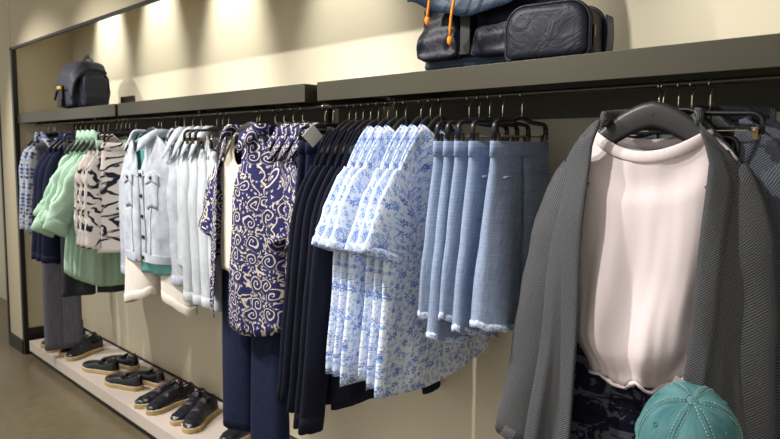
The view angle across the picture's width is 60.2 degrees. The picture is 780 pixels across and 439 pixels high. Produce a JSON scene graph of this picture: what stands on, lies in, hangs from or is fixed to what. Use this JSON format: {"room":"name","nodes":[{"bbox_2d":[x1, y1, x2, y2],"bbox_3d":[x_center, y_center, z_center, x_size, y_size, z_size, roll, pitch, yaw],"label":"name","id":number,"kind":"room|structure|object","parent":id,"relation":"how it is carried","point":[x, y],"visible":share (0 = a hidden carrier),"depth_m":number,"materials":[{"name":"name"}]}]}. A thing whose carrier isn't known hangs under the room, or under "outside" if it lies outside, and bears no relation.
{"room":"clothing store","nodes":[
{"label":"clothing store","id":0,"kind":"room"},
{"bbox_2d":[0,0,22,339],"bbox_3d":[-2.819,-0.546,5.085,0.116,3.100,0.334,-5,8,-44],"label":"wall pier","id":1,"kind":"object","parent":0,"point":[5,44],"visible":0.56,"depth_m":5.07,"materials":[{"name":"paint"}]},
{"bbox_2d":[0,115,10,334],"bbox_3d":[-2.987,-0.558,5.186,0.034,3.100,0.035,-5,8,-44],"label":"trim","id":2,"kind":"structure","parent":1,"relation":"attached to","point":[1,157],"depth_m":5.24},
{"bbox_2d":[16,30,81,348],"bbox_3d":[-2.550,-0.543,5.085,0.450,3.100,0.030,-5,8,-44],"label":"wall","id":3,"kind":"structure","parent":0,"point":[40,64],"depth_m":5.01,"materials":[{"name":"paint"}]},
{"bbox_2d":[0,297,150,438],"bbox_3d":[-2.322,1.372,2.092,5.800,0.100,12.000,-5,8,-44],"label":"floor","id":4,"kind":"structure","parent":0,"point":[37,402],"depth_m":4.06,"materials":[{"name":"concrete"}]},
{"bbox_2d":[65,335,103,361],"bbox_3d":[-2.113,0.880,4.646,0.122,0.114,0.311,3,6,24],"label":"shoe","id":5,"kind":"object","parent":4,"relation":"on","point":[88,347],"visible":1,"depth_m":4.63,"materials":[{"name":"black fabric"}]},
{"bbox_2d":[81,358,119,374],"bbox_3d":[-1.861,0.921,4.314,0.311,0.104,0.122,3,6,26],"label":"shoe","id":6,"kind":"object","parent":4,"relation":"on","point":[103,367],"visible":0.99,"depth_m":4.26,"materials":[{"name":"black leather"}]},
{"bbox_2d":[101,353,139,370],"bbox_3d":[-1.771,0.911,4.419,0.311,0.104,0.122,3,6,26],"label":"shoe","id":7,"kind":"object","parent":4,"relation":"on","point":[126,362],"visible":0.85,"depth_m":4.36,"materials":[{"name":"black leather"}]},
{"bbox_2d":[104,372,143,391],"bbox_3d":[-1.607,0.951,4.047,0.311,0.104,0.122,4,7,29],"label":"shoe","id":8,"kind":"object","parent":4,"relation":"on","point":[128,382],"visible":1,"depth_m":3.99,"materials":[{"name":"black leather"}]},
{"bbox_2d":[29,331,227,438],"bbox_3d":[-0.134,1.220,2.685,0.410,0.126,7.009,-5,8,-44],"label":"plinth","id":9,"kind":"object","parent":4,"relation":"on","point":[119,401],"visible":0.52,"depth_m":3.96,"materials":[{"name":"laminate"}]},
{"bbox_2d":[134,377,183,408],"bbox_3d":[-1.300,0.974,3.811,0.122,0.112,0.311,5,7,36],"label":"shoe","id":10,"kind":"object","parent":9,"relation":"on","point":[141,402],"visible":0.65,"depth_m":3.76,"materials":[{"name":"black leather"}]},
{"bbox_2d":[145,382,194,415],"bbox_3d":[-1.221,0.983,3.735,0.122,0.112,0.311,5,7,39],"label":"shoe","id":11,"kind":"object","parent":9,"relation":"on","point":[176,396],"visible":0.95,"depth_m":3.71,"materials":[{"name":"black leather"}]},
{"bbox_2d":[169,388,207,425],"bbox_3d":[-1.069,0.996,3.613,0.122,0.114,0.311,2,6,13],"label":"shoe","id":12,"kind":"object","parent":9,"relation":"on","point":[176,419],"visible":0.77,"depth_m":3.55,"materials":[{"name":"black leather"}]},
{"bbox_2d":[181,394,218,433],"bbox_3d":[-0.995,1.006,3.522,0.122,0.114,0.311,2,6,13],"label":"shoe","id":13,"kind":"object","parent":9,"relation":"on","point":[205,410],"visible":1,"depth_m":3.48,"materials":[{"name":"black leather"}]},
{"bbox_2d":[126,369,164,387],"bbox_3d":[-1.496,0.945,4.117,0.311,0.104,0.122,4,7,29],"label":"shoe","id":14,"kind":"object","parent":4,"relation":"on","point":[152,378],"visible":0.74,"depth_m":4.05,"materials":[{"name":"black leather"}]},
{"bbox_2d":[9,0,144,46],"bbox_3d":[-0.228,-1.369,2.262,0.018,0.838,7.160,-5,8,-44],"label":"wall","id":15,"kind":"structure","parent":0,"point":[29,20],"depth_m":4.23,"materials":[{"name":"paint"}]},
{"bbox_2d":[9,49,29,354],"bbox_3d":[-2.729,-0.111,4.960,0.032,2.262,0.040,-5,8,-44],"label":"trim","id":16,"kind":"structure","parent":15,"relation":"attached to","point":[13,64],"depth_m":4.94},
{"bbox_2d":[9,0,160,49],"bbox_3d":[-0.276,-0.948,2.337,0.016,0.017,7.066,-5,8,-44],"label":"trim","id":17,"kind":"structure","parent":15,"relation":"attached to","point":[146,2],"depth_m":3.77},
{"bbox_2d":[60,143,124,296],"bbox_3d":[-1.799,-0.004,4.092,0.395,0.915,0.091,-4,7,-38],"label":"shorts","id":18,"kind":"object","parent":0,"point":[70,286],"visible":0.12,"depth_m":4.04,"materials":[{"name":"fabric"}]},
{"bbox_2d":[176,126,210,308],"bbox_3d":[-0.922,-0.029,3.190,0.156,0.816,0.559,-2,7,-27],"label":"denim jacket","id":19,"kind":"object","parent":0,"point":[202,156],"visible":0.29,"depth_m":2.98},
{"bbox_3d":[-0.974,-0.419,3.208,0.036,0.173,0.352,-2,7,-27],"label":"clothes hanger","id":20,"kind":"object","parent":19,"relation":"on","visible":0},
{"bbox_2d":[168,126,200,305],"bbox_3d":[-0.978,-0.035,3.247,0.156,0.816,0.560,-2,7,-27],"label":"denim jacket","id":21,"kind":"object","parent":20,"relation":"hanging from","point":[193,160],"visible":0.33,"depth_m":3.04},
{"bbox_2d":[274,123,309,160],"bbox_3d":[-0.365,0.044,2.630,0.169,0.829,0.597,-3,7,-35],"label":"shirt","id":22,"kind":"object","parent":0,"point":[294,134],"visible":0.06,"depth_m":2.52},
{"bbox_2d":[0,0,779,438],"bbox_3d":[-1.194,-0.417,3.977,0.060,3.100,10.600,-5,8,-44],"label":"wall","id":23,"kind":"structure","parent":0,"point":[162,49],"depth_m":3.09,"materials":[{"name":"paint"}]},
{"bbox_2d":[18,104,182,130],"bbox_3d":[-1.955,-0.643,4.410,0.398,0.132,1.738,-5,8,-44],"label":"wall shelf","id":24,"kind":"object","parent":23,"relation":"attached to","point":[109,111],"visible":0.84,"depth_m":4.27,"materials":[{"name":"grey metal"}]},
{"bbox_2d":[19,132,39,234],"bbox_3d":[-2.320,-0.248,4.609,0.415,0.691,0.166,-5,8,-42],"label":"shirt","id":25,"kind":"object","parent":24,"relation":"hanging from","point":[26,151],"visible":0.05,"depth_m":4.49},
{"bbox_2d":[31,131,62,258],"bbox_3d":[-1.968,-0.153,4.249,0.558,0.801,0.169,-3,7,-29],"label":"jacket","id":26,"kind":"object","parent":24,"relation":"hanging from","point":[60,135],"visible":0.08,"depth_m":4.10,"materials":[{"name":"fabric"}]},
{"bbox_2d":[36,131,67,261],"bbox_3d":[-1.909,-0.146,4.195,0.169,0.801,0.558,5,7,35],"label":"jacket","id":27,"kind":"object","parent":24,"relation":"hanging from","point":[41,173],"visible":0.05,"depth_m":4.03,"materials":[{"name":"fabric"}]},
{"bbox_2d":[54,55,110,108],"bbox_3d":[-1.976,-0.882,4.319,0.328,0.359,0.284,6,8,42],"label":"backpack","id":28,"kind":"object","parent":24,"relation":"on","point":[83,83],"visible":0.95,"depth_m":4.22,"materials":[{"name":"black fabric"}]},
{"bbox_2d":[33,74,779,125],"bbox_3d":[-0.176,-0.409,2.378,0.040,0.027,6.700,-5,8,-44],"label":"rail","id":29,"kind":"object","parent":24,"relation":"attached to","point":[773,77],"visible":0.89,"depth_m":1.86,"materials":[{"name":"metal"}]},
{"bbox_2d":[32,122,57,145],"bbox_3d":[-2.245,-0.569,4.502,0.023,0.162,0.280,6,8,44],"label":"clothes hanger","id":30,"kind":"object","parent":29,"relation":"hanging from","point":[49,136],"visible":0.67,"depth_m":4.48,"materials":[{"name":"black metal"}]},
{"bbox_2d":[25,132,57,230],"bbox_3d":[-2.244,-0.240,4.530,0.166,0.690,0.413,6,8,44],"label":"shirt","id":31,"kind":"object","parent":30,"relation":"hanging from","point":[31,161],"visible":0.17,"depth_m":4.41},
{"bbox_2d":[36,122,58,139],"bbox_3d":[-2.232,-0.575,4.487,0.232,0.147,0.020,-3,7,-32],"label":"hanger","id":32,"kind":"object","parent":29,"relation":"hanging from","point":[55,133],"visible":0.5,"depth_m":4.47,"materials":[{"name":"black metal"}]},
{"bbox_2d":[35,143,82,350],"bbox_3d":[-2.230,0.186,4.549,0.254,1.395,0.073,-3,7,-32],"label":"trousers","id":33,"kind":"object","parent":32,"relation":"hanging from","point":[62,315],"visible":0.32,"depth_m":4.54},
{"bbox_2d":[65,120,95,152],"bbox_3d":[-1.758,-0.496,4.005,0.341,0.196,0.023,-5,8,-44],"label":"clothes hanger","id":34,"kind":"object","parent":29,"relation":"hanging from","point":[70,146],"visible":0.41,"depth_m":3.91,"materials":[{"name":"black plastic"}]},
{"bbox_2d":[33,130,80,278],"bbox_3d":[-1.759,-0.080,4.040,0.719,0.900,0.166,-5,8,-44],"label":"shirt","id":35,"kind":"object","parent":34,"relation":"hanging from","point":[66,157],"visible":0.09,"depth_m":3.92,"materials":[{"name":"fabric"}]},
{"bbox_2d":[41,131,75,263],"bbox_3d":[-1.853,-0.140,4.138,0.169,0.801,0.558,4,7,32],"label":"jacket","id":36,"kind":"object","parent":35,"relation":"attached to","point":[51,252],"visible":0.12,"depth_m":3.98,"materials":[{"name":"fabric"}]},
{"bbox_2d":[70,119,100,151],"bbox_3d":[-1.709,-0.491,3.955,0.023,0.196,0.341,6,8,43],"label":"clothes hanger","id":37,"kind":"object","parent":29,"relation":"hanging from","point":[76,145],"visible":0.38,"depth_m":3.86,"materials":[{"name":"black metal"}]},
{"bbox_2d":[30,130,85,281],"bbox_3d":[-1.708,-0.074,3.992,0.166,0.900,0.794,6,8,43],"label":"shirt","id":38,"kind":"object","parent":37,"relation":"hanging from","point":[36,226],"visible":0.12,"depth_m":3.79,"materials":[{"name":"fabric"}]},
{"bbox_2d":[75,119,104,152],"bbox_3d":[-1.660,-0.485,3.905,0.023,0.196,0.341,6,8,41],"label":"clothes hanger","id":39,"kind":"object","parent":29,"relation":"hanging from","point":[83,143],"visible":0.38,"depth_m":3.81,"materials":[{"name":"black plastic"}]},
{"bbox_2d":[40,130,90,279],"bbox_3d":[-1.659,-0.069,3.942,0.166,0.899,0.744,6,8,42],"label":"shirt","id":40,"kind":"object","parent":39,"relation":"hanging from","point":[67,167],"visible":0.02,"depth_m":3.77,"materials":[{"name":"fabric"}]},
{"bbox_2d":[80,119,109,152],"bbox_3d":[-1.611,-0.480,3.855,0.023,0.196,0.341,5,8,40],"label":"clothes hanger","id":41,"kind":"object","parent":29,"relation":"hanging from","point":[87,144],"visible":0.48,"depth_m":3.76,"materials":[{"name":"black plastic"}]},
{"bbox_2d":[42,130,124,286],"bbox_3d":[-1.611,-0.064,3.893,0.166,0.898,0.774,5,8,40],"label":"shirt","id":42,"kind":"object","parent":41,"relation":"hanging from","point":[98,269],"visible":0.23,"depth_m":3.78,"materials":[{"name":"fabric"}]},
{"bbox_2d":[88,118,118,150],"bbox_3d":[-1.528,-0.474,3.769,0.023,0.188,0.334,6,8,43],"label":"clothes hanger","id":43,"kind":"object","parent":29,"relation":"hanging from","point":[92,145],"visible":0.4,"depth_m":3.67,"materials":[{"name":"black plastic"}]},
{"bbox_2d":[74,134,102,245],"bbox_3d":[-1.532,-0.172,3.800,0.497,0.619,0.102,-5,8,-43],"label":"shirt","id":44,"kind":"object","parent":43,"relation":"hanging from","point":[80,166],"visible":0.06,"depth_m":3.63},
{"bbox_2d":[93,118,122,150],"bbox_3d":[-1.486,-0.469,3.726,0.023,0.188,0.334,6,8,42],"label":"clothes hanger","id":45,"kind":"object","parent":29,"relation":"hanging from","point":[94,147],"visible":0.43,"depth_m":3.69,"materials":[{"name":"black plastic"}]},
{"bbox_2d":[78,134,108,247],"bbox_3d":[-1.490,-0.167,3.758,0.102,0.619,0.503,5,7,39],"label":"shirt","id":46,"kind":"object","parent":45,"relation":"hanging from","point":[89,157],"visible":0.02,"depth_m":3.59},
{"bbox_2d":[103,117,137,142],"bbox_3d":[-1.354,-0.475,3.589,0.332,0.147,0.020,-1,6,-14],"label":"hanger","id":47,"kind":"object","parent":29,"relation":"hanging from","point":[130,131],"visible":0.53,"depth_m":3.56,"materials":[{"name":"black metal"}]},
{"bbox_2d":[96,143,129,252],"bbox_3d":[-1.359,-0.118,3.629,0.435,0.585,0.075,-1,6,-14],"label":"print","id":48,"kind":"object","parent":47,"relation":"hanging from","point":[113,154],"visible":0.27,"depth_m":3.57},
{"bbox_2d":[84,134,128,248],"bbox_3d":[-1.450,-0.162,3.713,0.102,0.618,0.497,6,8,41],"label":"shirt","id":49,"kind":"object","parent":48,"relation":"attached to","point":[93,185],"visible":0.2,"depth_m":3.54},
{"bbox_2d":[140,115,171,145],"bbox_3d":[-1.177,-0.436,3.385,0.354,0.179,0.062,5,7,38],"label":"clothes hanger","id":50,"kind":"object","parent":29,"relation":"hanging from","point":[148,130],"visible":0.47,"depth_m":3.37,"materials":[{"name":"black plastic"}]},
{"bbox_2d":[119,129,182,285],"bbox_3d":[-1.202,-0.071,3.394,0.574,0.763,0.223,5,7,38],"label":"denim jacket","id":51,"kind":"object","parent":50,"relation":"hanging from","point":[148,216],"visible":0.84,"depth_m":3.29,"materials":[{"name":"fabric"}]},
{"bbox_2d":[135,134,170,275],"bbox_3d":[-1.200,-0.079,3.397,0.384,0.696,0.111,5,7,38],"label":"teal tee","id":52,"kind":"object","parent":50,"relation":"hanging from","point":[164,270],"visible":0.14,"depth_m":3.37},
{"bbox_2d":[198,112,212,149],"bbox_3d":[-0.863,-0.406,3.094,0.036,0.173,0.352,-2,7,-27],"label":"clothes hanger","id":53,"kind":"object","parent":29,"relation":"hanging from","point":[210,142],"visible":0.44,"depth_m":2.97,"materials":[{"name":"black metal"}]},
{"bbox_2d":[185,126,221,311],"bbox_3d":[-0.867,-0.022,3.133,0.156,0.816,0.559,-2,7,-27],"label":"denim jacket","id":54,"kind":"object","parent":53,"relation":"hanging from","point":[212,157],"visible":0.2,"depth_m":2.93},
{"bbox_2d":[222,108,279,157],"bbox_3d":[-0.546,-0.353,2.734,0.377,0.200,0.071,5,8,40],"label":"clothes hanger","id":55,"kind":"object","parent":29,"relation":"hanging from","point":[248,124],"visible":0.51,"depth_m":2.73,"materials":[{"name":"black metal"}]},
{"bbox_2d":[198,123,286,335],"bbox_3d":[-0.575,0.033,2.745,0.636,0.838,0.226,5,8,40],"label":"shirt","id":56,"kind":"object","parent":55,"relation":"hanging from","point":[257,276],"visible":0.82,"depth_m":2.62,"materials":[{"name":"fabric"}]},
{"bbox_2d":[272,107,292,157],"bbox_3d":[-0.448,-0.347,2.676,0.043,0.198,0.375,-2,6,-24],"label":"clothes hanger","id":57,"kind":"object","parent":29,"relation":"hanging from","point":[276,122],"visible":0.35,"depth_m":2.67,"materials":[{"name":"black plastic"}]},
{"bbox_2d":[266,124,296,273],"bbox_3d":[-0.448,0.035,2.715,0.169,0.829,0.597,-3,7,-35],"label":"shirt","id":58,"kind":"object","parent":57,"relation":"hanging from","point":[290,167],"visible":0.18,"depth_m":2.52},
{"bbox_2d":[300,105,318,141],"bbox_3d":[-0.323,-0.332,2.548,0.043,0.198,0.375,-2,6,-24],"label":"clothes hanger","id":59,"kind":"object","parent":29,"relation":"hanging from","point":[303,121],"visible":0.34,"depth_m":2.54,"materials":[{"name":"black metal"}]},
{"bbox_2d":[283,123,326,160],"bbox_3d":[-0.323,0.049,2.587,0.169,0.829,0.594,-3,7,-35],"label":"shirt","id":60,"kind":"object","parent":59,"relation":"hanging from","point":[322,131],"visible":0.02,"depth_m":2.48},
{"bbox_2d":[276,129,332,400],"bbox_3d":[-0.147,0.138,2.397,0.062,0.907,0.638,6,8,42],"label":"cardigan","id":61,"kind":"object","parent":60,"relation":"attached to","point":[329,131],"visible":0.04,"depth_m":2.21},
{"bbox_2d":[280,129,339,403],"bbox_3d":[-0.122,0.140,2.372,0.640,0.907,0.063,-5,8,-43],"label":"cardigan","id":62,"kind":"object","parent":60,"relation":"attached to","point":[313,176],"visible":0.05,"depth_m":2.19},
{"bbox_2d":[298,104,336,141],"bbox_3d":[-0.236,-0.347,2.445,0.212,0.147,0.020,-3,7,-32],"label":"hanger","id":63,"kind":"object","parent":29,"relation":"hanging from","point":[301,138],"visible":0.48,"depth_m":2.40,"materials":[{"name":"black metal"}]},
{"bbox_2d":[295,142,305,198],"bbox_3d":[-0.235,-0.178,2.458,0.237,0.206,0.048,-3,7,-32],"label":"denim shorts","id":64,"kind":"object","parent":63,"relation":"hanging from","point":[301,145],"visible":0.15,"depth_m":2.40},
{"bbox_2d":[341,100,373,154],"bbox_3d":[-0.065,-0.307,2.272,0.023,0.187,0.275,6,8,44],"label":"clothes hanger","id":65,"kind":"object","parent":29,"relation":"hanging from","point":[362,125],"visible":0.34,"depth_m":2.24,"materials":[{"name":"black plastic"}]},
{"bbox_2d":[293,129,354,428],"bbox_3d":[-0.070,0.174,2.321,0.061,0.963,0.663,6,8,44],"label":"cardigan","id":66,"kind":"object","parent":65,"relation":"hanging from","point":[350,132],"visible":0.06,"depth_m":2.13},
{"bbox_2d":[348,100,381,154],"bbox_3d":[-0.038,-0.304,2.245,0.275,0.187,0.023,-5,8,-44],"label":"clothes hanger","id":67,"kind":"object","parent":29,"relation":"hanging from","point":[373,123],"visible":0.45,"depth_m":2.22,"materials":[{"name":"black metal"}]},
{"bbox_2d":[298,128,440,435],"bbox_3d":[-0.043,0.183,2.295,0.062,0.975,0.665,6,8,43],"label":"coat","id":68,"kind":"object","parent":67,"relation":"hanging from","point":[315,380],"visible":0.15,"depth_m":2.12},
{"bbox_2d":[377,100,390,127],"bbox_3d":[-0.007,-0.316,2.211,0.187,0.157,0.023,-5,8,-45],"label":"clothes hanger","id":69,"kind":"object","parent":29,"relation":"hanging from","point":[383,122],"visible":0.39,"depth_m":2.20,"materials":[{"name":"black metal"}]},
{"bbox_2d":[311,126,373,373],"bbox_3d":[-0.011,0.081,2.252,0.637,0.779,0.072,-5,8,-43],"label":"tunic","id":70,"kind":"object","parent":69,"relation":"hanging from","point":[334,192],"visible":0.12,"depth_m":2.10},
{"bbox_2d":[386,99,399,127],"bbox_3d":[0.022,-0.312,2.182,0.187,0.157,0.023,-5,8,-44],"label":"clothes hanger","id":71,"kind":"object","parent":29,"relation":"hanging from","point":[391,123],"visible":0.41,"depth_m":2.17,"materials":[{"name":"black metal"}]},
{"bbox_2d":[318,125,381,376],"bbox_3d":[0.017,0.085,2.223,0.072,0.779,0.643,6,8,44],"label":"tunic","id":72,"kind":"object","parent":71,"relation":"hanging from","point":[326,234],"visible":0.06,"depth_m":2.07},
{"bbox_2d":[387,98,412,143],"bbox_3d":[0.051,-0.309,2.153,0.187,0.157,0.023,-5,8,-43],"label":"clothes hanger","id":73,"kind":"object","parent":29,"relation":"hanging from","point":[405,120],"visible":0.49,"depth_m":2.14,"materials":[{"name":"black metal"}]},
{"bbox_2d":[326,125,394,386],"bbox_3d":[0.046,0.098,2.195,0.637,0.799,0.072,-4,8,-41],"label":"floral dress","id":74,"kind":"object","parent":73,"relation":"hanging from","point":[349,205],"visible":0.17,"depth_m":2.05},
{"bbox_2d":[411,97,424,126],"bbox_3d":[0.097,-0.304,2.105,0.023,0.157,0.187,6,8,44],"label":"clothes hanger","id":75,"kind":"object","parent":29,"relation":"hanging from","point":[416,121],"visible":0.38,"depth_m":2.09,"materials":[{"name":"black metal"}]},
{"bbox_2d":[344,125,407,380],"bbox_3d":[0.093,0.083,2.145,0.637,0.758,0.072,-5,8,-44],"label":"tunic","id":76,"kind":"object","parent":75,"relation":"hanging from","point":[353,236],"visible":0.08,"depth_m":1.99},
{"bbox_2d":[418,96,434,126],"bbox_3d":[0.125,-0.300,2.077,0.023,0.157,0.187,6,8,44],"label":"clothes hanger","id":77,"kind":"object","parent":29,"relation":"hanging from","point":[428,119],"visible":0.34,"depth_m":2.06,"materials":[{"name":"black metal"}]},
{"bbox_2d":[353,124,445,389],"bbox_3d":[0.121,0.097,2.118,0.072,0.779,0.640,6,8,43],"label":"tunic","id":78,"kind":"object","parent":77,"relation":"hanging from","point":[382,182],"visible":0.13,"depth_m":1.96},
{"bbox_2d":[422,96,455,144],"bbox_3d":[0.154,-0.297,2.047,0.187,0.157,0.023,-5,8,-44],"label":"clothes hanger","id":79,"kind":"object","parent":29,"relation":"hanging from","point":[431,126],"visible":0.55,"depth_m":2.04,"materials":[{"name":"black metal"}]},
{"bbox_2d":[361,124,488,398],"bbox_3d":[0.148,0.110,2.089,0.072,0.799,0.639,6,8,44],"label":"floral dress","id":80,"kind":"object","parent":79,"relation":"hanging from","point":[407,361],"visible":0.53,"depth_m":1.98,"materials":[{"name":"fabric"}]},
{"bbox_2d":[445,93,508,140],"bbox_3d":[0.257,-0.291,1.941,0.020,0.147,0.298,6,8,44],"label":"hanger","id":81,"kind":"object","parent":29,"relation":"hanging from","point":[449,136],"visible":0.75,"depth_m":1.86,"materials":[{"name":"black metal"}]},
{"bbox_2d":[455,92,519,140],"bbox_3d":[0.283,-0.288,1.914,0.020,0.147,0.298,6,8,43],"label":"hanger","id":82,"kind":"object","parent":29,"relation":"hanging from","point":[459,136],"visible":0.74,"depth_m":1.89,"materials":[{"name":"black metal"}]},
{"bbox_2d":[438,141,468,322],"bbox_3d":[0.281,0.042,1.948,0.069,0.530,0.413,6,8,43],"label":"shorts","id":83,"kind":"object","parent":82,"relation":"hanging from","point":[459,176],"visible":0.18,"depth_m":1.82,"materials":[{"name":"fabric"}]},
{"bbox_2d":[470,91,530,141],"bbox_3d":[0.315,-0.284,1.882,0.020,0.147,0.298,6,8,41],"label":"hanger","id":84,"kind":"object","parent":29,"relation":"hanging from","point":[474,136],"visible":0.83,"depth_m":1.85,"materials":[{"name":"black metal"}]},
{"bbox_2d":[491,90,547,141],"bbox_3d":[0.360,-0.279,1.836,0.020,0.147,0.298,5,8,40],"label":"hanger","id":85,"kind":"object","parent":29,"relation":"hanging from","point":[494,134],"visible":0.96,"depth_m":1.82,"materials":[{"name":"black plastic"}]},
{"bbox_2d":[469,141,550,332],"bbox_3d":[0.362,0.049,1.867,0.098,0.526,0.413,5,8,40],"label":"skirt","id":86,"kind":"object","parent":85,"relation":"hanging from","point":[519,175],"visible":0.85,"depth_m":1.75,"materials":[{"name":"fabric"}]},
{"bbox_2d":[598,81,731,154],"bbox_3d":[0.610,-0.220,1.548,0.351,0.201,0.077,5,7,37],"label":"clothes hanger","id":87,"kind":"object","parent":29,"relation":"hanging from","point":[659,115],"visible":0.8,"depth_m":1.52,"materials":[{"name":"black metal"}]},
{"bbox_2d":[495,107,779,438],"bbox_3d":[0.560,0.256,1.583,0.663,1.035,0.248,5,7,37],"label":"cardigan","id":88,"kind":"object","parent":87,"relation":"hanging from","point":[733,342],"visible":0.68,"depth_m":1.40,"materials":[{"name":"fabric"}]},
{"bbox_2d":[577,129,737,394],"bbox_3d":[0.590,0.096,1.555,0.372,0.605,0.175,4,7,32],"label":"blush tee","id":89,"kind":"object","parent":87,"relation":"hanging from","point":[644,202],"visible":0.63,"depth_m":1.51,"materials":[{"name":"fabric"}]},
{"bbox_2d":[601,79,765,140],"bbox_3d":[0.656,-0.249,1.532,0.362,0.139,0.028,6,8,42],"label":"hanger","id":90,"kind":"object","parent":29,"relation":"hanging from","point":[755,131],"visible":0.59,"depth_m":1.44,"materials":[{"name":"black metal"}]},
{"bbox_2d":[628,80,739,157],"bbox_3d":[0.631,-0.227,1.560,0.332,0.189,0.027,5,7,37],"label":"hanger","id":91,"kind":"object","parent":29,"relation":"hanging from","point":[735,140],"visible":0.25,"depth_m":1.55,"materials":[{"name":"black plastic"}]},
{"bbox_2d":[570,161,742,438],"bbox_3d":[0.607,0.383,1.597,0.427,1.046,0.102,5,7,37],"label":"trousers","id":92,"kind":"object","parent":91,"relation":"hanging from","point":[601,410],"visible":0.07,"depth_m":1.63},
{"bbox_2d":[689,78,736,143],"bbox_3d":[0.692,-0.231,1.529,0.258,0.174,0.072,6,8,42],"label":"clothes hanger","id":93,"kind":"object","parent":29,"relation":"hanging from","point":[718,122],"visible":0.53,"depth_m":1.51,"materials":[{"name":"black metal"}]},
{"bbox_2d":[648,105,779,438],"bbox_3d":[0.687,0.230,1.617,0.075,0.995,0.662,-5,8,-44],"label":"cardigan","id":94,"kind":"object","parent":93,"relation":"hanging from","point":[762,156],"visible":0.08,"depth_m":1.45,"materials":[{"name":"fabric"}]},
{"bbox_2d":[708,77,758,124],"bbox_3d":[0.733,-0.229,1.514,0.258,0.174,0.110,6,8,42],"label":"clothes hanger","id":95,"kind":"object","parent":29,"relation":"hanging from","point":[712,105],"visible":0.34,"depth_m":1.48,"materials":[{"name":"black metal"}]},
{"bbox_2d":[747,106,779,144],"bbox_3d":[0.740,0.230,1.616,0.662,0.995,0.076,5,8,40],"label":"cardigan","id":96,"kind":"object","parent":95,"relation":"hanging from","point":[772,128],"visible":0.02,"depth_m":1.47,"materials":[{"name":"fabric"}]},
{"bbox_2d":[82,327,296,438],"bbox_3d":[0.012,1.140,2.825,0.006,0.020,7.030,-5,8,-44],"label":"baseboard","id":97,"kind":"structure","parent":23,"relation":"attached to","point":[85,329],"depth_m":4.43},
{"bbox_2d":[118,84,374,126],"bbox_3d":[-0.744,-0.505,3.171,0.398,0.132,1.658,-5,8,-44],"label":"wall shelf","id":98,"kind":"object","parent":23,"relation":"attached to","point":[298,94],"visible":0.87,"depth_m":3.04,"materials":[{"name":"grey metal"}]},
{"bbox_2d":[287,129,346,412],"bbox_3d":[-0.096,0.153,2.347,0.646,0.926,0.060,-5,8,-42],"label":"cardigan","id":99,"kind":"object","parent":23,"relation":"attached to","point":[312,197],"visible":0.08,"depth_m":2.16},
{"bbox_2d":[317,33,779,123],"bbox_3d":[0.992,-0.307,1.395,0.398,0.132,3.846,-5,8,-44],"label":"wall shelf","id":100,"kind":"object","parent":23,"relation":"attached to","point":[759,54],"visible":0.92,"depth_m":1.84,"materials":[{"name":"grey metal"}]},
{"bbox_2d":[407,0,554,70],"bbox_3d":[0.301,-0.703,1.980,0.435,0.522,0.370,5,7,36],"label":"backpack","id":101,"kind":"object","parent":100,"relation":"on","point":[456,33],"visible":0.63,"depth_m":1.94,"materials":[{"name":"blue fabric"}]},
{"bbox_2d":[504,0,613,61],"bbox_3d":[0.443,-0.490,1.779,0.247,0.144,0.162,5,7,38],"label":"bag","id":102,"kind":"object","parent":100,"relation":"on","point":[556,28],"visible":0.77,"depth_m":1.71,"materials":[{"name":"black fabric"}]},
{"bbox_2d":[417,141,443,318],"bbox_3d":[0.229,0.027,2.000,0.056,0.512,0.416,6,8,44],"label":"shorts","id":103,"kind":"object","parent":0,"point":[431,218],"visible":0.2,"depth_m":1.87,"materials":[{"name":"fabric"}]},
{"bbox_2d":[426,141,472,343],"bbox_3d":[0.254,0.071,1.978,0.057,0.595,0.418,6,8,44],"label":"shorts","id":104,"kind":"object","parent":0,"point":[440,330],"visible":0.17,"depth_m":1.85,"materials":[{"name":"fabric"}]},
{"bbox_2d":[451,141,497,338],"bbox_3d":[0.310,0.059,1.918,0.067,0.558,0.415,6,8,42],"label":"shorts","id":105,"kind":"object","parent":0,"point":[478,151],"visible":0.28,"depth_m":1.79,"materials":[{"name":"fabric"}]},
{"bbox_2d":[635,382,742,438],"bbox_3d":[0.576,0.429,1.292,0.199,0.213,0.253,3,6,20],"label":"baseball cap","id":106,"kind":"object","parent":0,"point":[677,410],"visible":1,"depth_m":1.25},
{"label":"hanger","id":107,"kind":"object","parent":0,"visible":0},
{"bbox_2d":[222,149,289,438],"bbox_3d":[-0.567,0.359,2.791,0.395,1.295,0.121,5,8,40],"label":"trousers","id":108,"kind":"object","parent":107,"relation":"hanging from","point":[250,364],"visible":0.38,"depth_m":2.80,"materials":[{"name":"fabric"}]},
{"bbox_2d":[220,133,270,270],"bbox_3d":[-0.572,-0.067,2.736,0.346,0.568,0.130,5,8,40],"label":"shirt","id":109,"kind":"object","parent":108,"relation":"attached to","point":[229,170],"visible":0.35,"depth_m":2.74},
{"label":"clothes hanger","id":110,"kind":"object","parent":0,"visible":0},
{"bbox_2d":[268,123,299,166],"bbox_3d":[-0.406,0.040,2.672,0.169,0.829,0.594,-3,7,-35],"label":"shirt","id":111,"kind":"object","parent":110,"relation":"hanging from","point":[285,134],"visible":0.04,"depth_m":2.55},
{"bbox_3d":[-1.145,-0.451,3.375,0.312,0.147,0.028,4,7,32],"label":"hanger","id":112,"kind":"object","parent":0,"visible":0},
{"bbox_2d":[124,143,197,316],"bbox_3d":[-1.167,0.039,3.397,0.521,0.847,0.124,4,7,32],"label":"shorts","id":113,"kind":"object","parent":112,"relation":"hanging from","point":[138,284],"visible":0.2,"depth_m":3.43,"materials":[{"name":"fabric"}]},
{"label":"clothes hanger","id":114,"kind":"object","parent":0,"visible":0},
{"bbox_2d":[162,127,192,301],"bbox_3d":[-1.041,-0.042,3.311,0.156,0.816,0.559,-2,7,-27],"label":"denim jacket","id":115,"kind":"object","parent":114,"relation":"hanging from","point":[182,165],"visible":0.47,"depth_m":3.11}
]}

